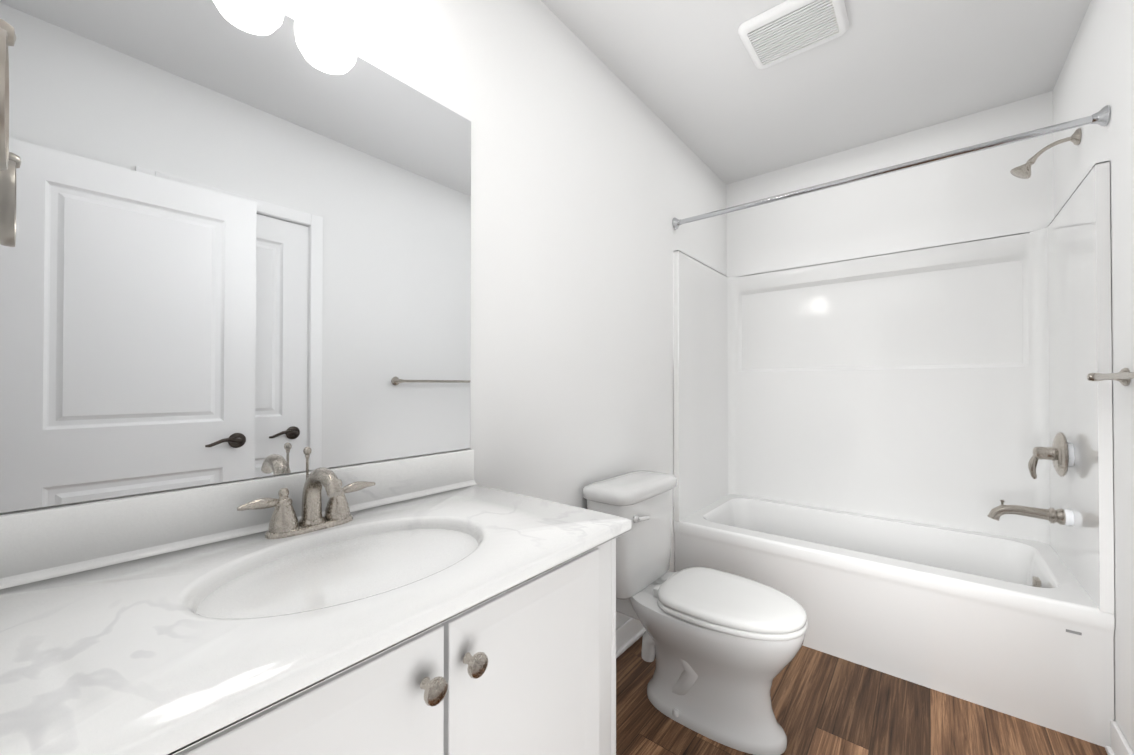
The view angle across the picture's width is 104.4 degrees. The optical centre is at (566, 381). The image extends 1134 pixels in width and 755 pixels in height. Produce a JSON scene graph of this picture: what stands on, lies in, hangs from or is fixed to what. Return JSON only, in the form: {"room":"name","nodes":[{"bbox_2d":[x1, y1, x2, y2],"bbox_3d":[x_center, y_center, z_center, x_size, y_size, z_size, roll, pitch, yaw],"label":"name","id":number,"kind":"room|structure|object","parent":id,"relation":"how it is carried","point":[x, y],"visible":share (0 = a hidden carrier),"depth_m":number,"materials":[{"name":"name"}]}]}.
{"room":"bathroom","nodes":[
{"label":"bathroom","id":0,"kind":"room"},
{"bbox_2d":[0,0,726,628],"bbox_3d":[0.061,-0.085,1.849,0.120,2.553,3.358,0,-1,39],"label":"wall","id":1,"kind":"structure","parent":0,"point":[592,174],"depth_m":1.63,"materials":[{"name":"paint"}]},
{"bbox_2d":[0,0,470,512],"bbox_3d":[-0.584,-0.293,0.964,0.005,0.981,0.925,0,-1,39],"label":"mirror","id":2,"kind":"object","parent":1,"relation":"attached to","point":[235,240],"visible":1,"depth_m":0.85,"materials":[{"name":"clear glass"}]},
{"bbox_2d":[616,618,645,657],"bbox_3d":[0.152,1.139,1.834,0.025,0.105,1.357,0,-1,39],"label":"baseboard","id":3,"kind":"structure","parent":1,"relation":"attached to","point":[630,632],"depth_m":1.98,"materials":[{"name":"paint"}]},
{"bbox_2d":[672,105,1110,229],"bbox_3d":[1.177,-0.864,1.920,1.522,0.064,0.064,0,-1,39],"label":"shower rod","id":4,"kind":"object","parent":1,"relation":"attached to","point":[1101,117],"visible":1,"depth_m":1.72,"materials":[{"name":"silver metal"}]},
{"bbox_2d":[541,0,1090,184],"bbox_3d":[0.284,-1.400,0.836,1.764,0.060,4.658,0,-1,39],"label":"ceiling","id":5,"kind":"structure","parent":0,"point":[707,92],"depth_m":1.92,"materials":[{"name":"paint"}]},
{"bbox_2d":[738,0,848,68],"bbox_3d":[0.870,-1.351,1.695,0.340,0.022,0.290,0,-1,39],"label":"ceiling vent","id":6,"kind":"object","parent":5,"relation":"in","point":[785,30],"visible":1,"depth_m":1.68,"materials":[{"name":"white plastic"}]},
{"bbox_2d":[616,636,1107,754],"bbox_3d":[0.284,1.213,0.814,1.764,0.060,4.658,0,-1,39],"label":"floor","id":7,"kind":"structure","parent":0,"point":[823,703],"depth_m":1.54,"materials":[{"name":"brown wood"}]},
{"bbox_2d":[0,447,630,754],"bbox_3d":[-0.359,0.659,0.773,0.582,1.047,0.928,0,-1,39],"label":"bathroom vanity","id":8,"kind":"object","parent":7,"relation":"on","point":[438,604],"visible":1,"depth_m":0.66,"materials":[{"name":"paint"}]},
{"bbox_2d":[583,470,807,754],"bbox_3d":[0.467,0.792,1.626,0.747,0.795,0.464,0,-1,39],"label":"toilet","id":9,"kind":"object","parent":7,"relation":"on","point":[722,648],"visible":0.96,"depth_m":1.50,"materials":[{"name":"white ceramic"}]},
{"bbox_2d":[673,161,1114,746],"bbox_3d":[1.423,0.245,2.211,1.520,1.900,0.820,0,-1,39],"label":"tub surround","id":10,"kind":"object","parent":7,"relation":"on","point":[899,465],"visible":0.98,"depth_m":2.18,"materials":[{"name":"white plastic"}]},
{"bbox_2d":[726,91,1053,276],"bbox_3d":[1.723,-0.078,2.579,1.524,2.553,0.120,0,-1,39],"label":"wall","id":11,"kind":"structure","parent":0,"point":[982,194],"depth_m":2.41,"materials":[{"name":"paint"}]},
{"bbox_2d":[1053,0,1133,752],"bbox_3d":[1.332,-0.093,0.806,0.120,2.553,3.358,0,-1,39],"label":"wall","id":12,"kind":"structure","parent":0,"point":[1096,75],"depth_m":1.38,"materials":[{"name":"paint"}]},
{"bbox_2d":[1010,128,1081,178],"bbox_3d":[1.909,-0.902,1.764,0.190,0.150,0.072,0,-1,39],"label":"shower head","id":13,"kind":"object","parent":12,"relation":"attached to","point":[1023,171],"visible":1,"depth_m":1.77},
{"bbox_2d":[1087,368,1133,385],"bbox_3d":[1.439,-0.015,1.094,0.079,0.056,0.720,0,-1,39],"label":"towel bar","id":14,"kind":"object","parent":12,"relation":"attached to","point":[1123,376],"visible":1,"depth_m":1.29,"materials":[{"name":"silver metal"}]},
{"bbox_2d":[1105,720,1133,754],"bbox_3d":[1.365,1.132,0.952,0.025,0.105,1.182,0,-1,39],"label":"baseboard","id":15,"kind":"structure","parent":12,"relation":"attached to","point":[1120,745],"depth_m":1.36,"materials":[{"name":"paint"}]},
{"bbox_3d":[-0.330,-0.100,0.076,1.524,2.553,0.120,0,-1,39],"label":"wall","id":16,"kind":"structure","parent":0,"visible":0},
{"bbox_2d":[0,19,15,169],"bbox_3d":[-0.674,-0.340,0.488,0.153,0.184,0.078,0,-1,39],"label":"towel ring","id":17,"kind":"object","parent":16,"relation":"attached to","point":[7,35],"visible":1,"depth_m":0.50,"materials":[{"name":"silver metal"}]}
]}

